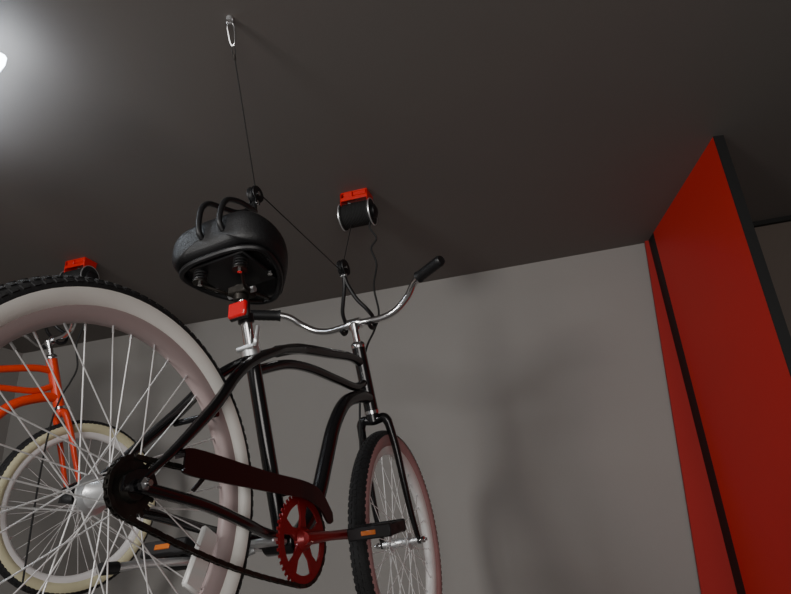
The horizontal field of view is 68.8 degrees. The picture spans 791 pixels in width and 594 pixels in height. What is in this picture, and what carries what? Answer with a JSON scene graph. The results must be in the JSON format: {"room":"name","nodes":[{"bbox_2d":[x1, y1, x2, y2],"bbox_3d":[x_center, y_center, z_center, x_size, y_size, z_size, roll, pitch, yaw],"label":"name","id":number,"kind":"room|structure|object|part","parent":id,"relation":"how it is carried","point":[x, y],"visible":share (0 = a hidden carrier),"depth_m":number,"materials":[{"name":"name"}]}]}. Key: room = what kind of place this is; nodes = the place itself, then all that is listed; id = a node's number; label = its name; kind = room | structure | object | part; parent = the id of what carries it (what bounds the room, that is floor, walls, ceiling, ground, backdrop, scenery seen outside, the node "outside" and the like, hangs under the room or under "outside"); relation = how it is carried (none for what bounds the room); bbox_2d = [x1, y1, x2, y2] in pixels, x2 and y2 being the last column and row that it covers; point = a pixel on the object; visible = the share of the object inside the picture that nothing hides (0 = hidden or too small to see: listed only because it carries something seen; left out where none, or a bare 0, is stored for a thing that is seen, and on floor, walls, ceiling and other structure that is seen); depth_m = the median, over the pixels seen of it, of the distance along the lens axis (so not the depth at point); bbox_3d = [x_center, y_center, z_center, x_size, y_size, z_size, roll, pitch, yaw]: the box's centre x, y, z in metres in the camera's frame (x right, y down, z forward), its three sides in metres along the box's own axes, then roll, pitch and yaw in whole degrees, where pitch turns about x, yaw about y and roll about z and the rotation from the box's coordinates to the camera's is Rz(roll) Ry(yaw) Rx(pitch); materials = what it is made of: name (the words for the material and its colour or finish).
{"room":"garage","nodes":[
{"label":"garage","id":0,"kind":"room"},
{"bbox_2d":[0,347,22,465],"bbox_3d":[-3.006,0.734,0.813,0.100,2.700,5.000,-10,-23,15],"label":"wall","id":1,"kind":"structure","parent":0,"point":[7,356],"depth_m":3.40,"materials":[{"name":"grey paint"}]},
{"bbox_2d":[0,243,700,593],"bbox_3d":[-0.466,1.311,2.594,3.620,2.700,0.100,-10,-23,15],"label":"wall","id":2,"kind":"structure","parent":0,"point":[530,402],"depth_m":2.58,"materials":[{"name":"grey paint"}]},
{"bbox_2d":[753,215,790,227],"bbox_3d":[2.595,-0.493,2.189,2.950,0.020,0.020,-10,-23,15],"label":"trim","id":3,"kind":"structure","parent":2,"relation":"attached to","point":[782,219],"depth_m":2.45,"materials":[{"name":"black"}]},
{"bbox_2d":[0,0,790,352],"bbox_3d":[0.117,-1.093,0.519,6.800,0.100,5.100,-10,-23,15],"label":"ceiling","id":4,"kind":"structure","parent":0,"point":[482,135],"depth_m":1.76,"materials":[{"name":"grey paint"}]},
{"bbox_2d":[0,53,6,70],"bbox_3d":[-1.137,-0.509,1.483,0.560,0.105,0.055,-19,-27,34],"label":"lamp","id":5,"kind":"object","parent":4,"relation":"hanging from","point":[3,58],"visible":1,"depth_m":1.33,"materials":[{"name":"white"}]},
{"bbox_2d":[21,257,99,588],"bbox_3d":[-1.534,0.351,2.008,0.276,1.250,0.773,-17,-26,29],"label":"bicycle hoist","id":6,"kind":"object","parent":4,"relation":"hanging from","point":[84,267],"depth_m":2.40,"materials":[{"name":"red plastic"}]},
{"bbox_3d":[-1.278,0.464,2.193,0.087,1.151,0.018,-3,-22,0],"label":"hand cord","id":7,"kind":"part","parent":6,"relation":"part of","materials":[{"name":"black plastic"}]},
{"bbox_2d":[0,323,155,593],"bbox_3d":[-1.549,0.485,1.984,0.653,1.090,1.689,-11,-23,17],"label":"bicycle","id":8,"kind":"object","parent":6,"relation":"hanging from","point":[15,463],"visible":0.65,"depth_m":2.28,"materials":[{"name":"orange paint"}]},
{"bbox_3d":[-1.654,0.412,1.976,0.141,0.632,0.980,-18,-29,31],"label":"frame","id":9,"kind":"part","parent":8,"relation":"part of","materials":[{"name":"orange paint"}]},
{"bbox_3d":[-1.415,0.317,2.400,0.048,0.301,0.137,-18,-29,31],"label":"stem","id":10,"kind":"part","parent":8,"relation":"part of","materials":[{"name":"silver metal"}]},
{"bbox_2d":[195,15,379,448],"bbox_3d":[-0.249,0.074,1.527,0.142,1.250,0.891,-12,-24,19],"label":"bicycle hoist","id":11,"kind":"object","parent":4,"relation":"hanging from","point":[357,214],"depth_m":1.87,"materials":[{"name":"black plastic"}]},
{"bbox_2d":[0,211,444,593],"bbox_3d":[-0.302,0.386,1.427,0.654,1.127,1.703,-19,-27,33],"label":"bicycle","id":12,"kind":"object","parent":11,"relation":"hanging from","point":[245,263],"visible":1,"depth_m":1.12,"materials":[{"name":"black paint"}]},
{"bbox_3d":[-0.282,0.420,1.038,0.011,0.186,0.599,-16,-31,19],"label":"chain","id":13,"kind":"part","parent":12,"relation":"part of","materials":[{"name":"metal"}]},
{"bbox_3d":[-0.261,0.265,1.362,0.141,0.632,0.980,-16,-31,19],"label":"frame","id":14,"kind":"part","parent":12,"relation":"part of","materials":[{"name":"black paint"}]},
{"bbox_3d":[-0.103,0.220,1.831,0.048,0.302,0.137,-16,-31,19],"label":"stem","id":15,"kind":"part","parent":12,"relation":"part of","materials":[{"name":"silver metal"}]},
{"bbox_3d":[-0.080,0.242,1.830,0.087,1.151,0.018,-3,-22,0],"label":"hand cord","id":16,"kind":"part","parent":11,"relation":"part of","materials":[{"name":"black fabric"}]},
{"bbox_2d":[755,221,790,335],"bbox_3d":[2.674,0.768,1.738,2.888,2.700,0.932,-3,-22,0],"label":"wall","id":17,"kind":"structure","parent":0,"point":[775,239],"depth_m":2.41,"materials":[{"name":"grey paint"}]},
{"bbox_3d":[0.275,1.492,-0.544,7.957,0.100,6.802,-3,-22,0],"label":"floor","id":18,"kind":"structure","parent":0,"visible":0},
{"bbox_2d":[645,241,736,593],"bbox_3d":[1.121,1.012,2.103,0.225,2.700,0.019,-10,-23,15],"label":"partition panel","id":19,"kind":"object","parent":18,"relation":"on","point":[715,576],"visible":0.67,"depth_m":2.21,"materials":[{"name":"laminate"}]},
{"bbox_2d":[653,137,790,593],"bbox_3d":[1.176,0.841,1.694,0.032,2.700,0.664,-6,-22,5],"label":"panel board","id":20,"kind":"object","parent":18,"relation":"on","point":[740,377],"visible":1,"depth_m":1.92,"materials":[{"name":"red laminate"}]},
{"bbox_2d":[648,135,790,593],"bbox_3d":[1.181,0.854,1.727,0.034,2.700,0.743,-6,-22,5],"label":"edge banding","id":21,"kind":"object","parent":20,"relation":"attached to","point":[772,301],"visible":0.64,"depth_m":2.00,"materials":[{"name":"black"}]}
]}

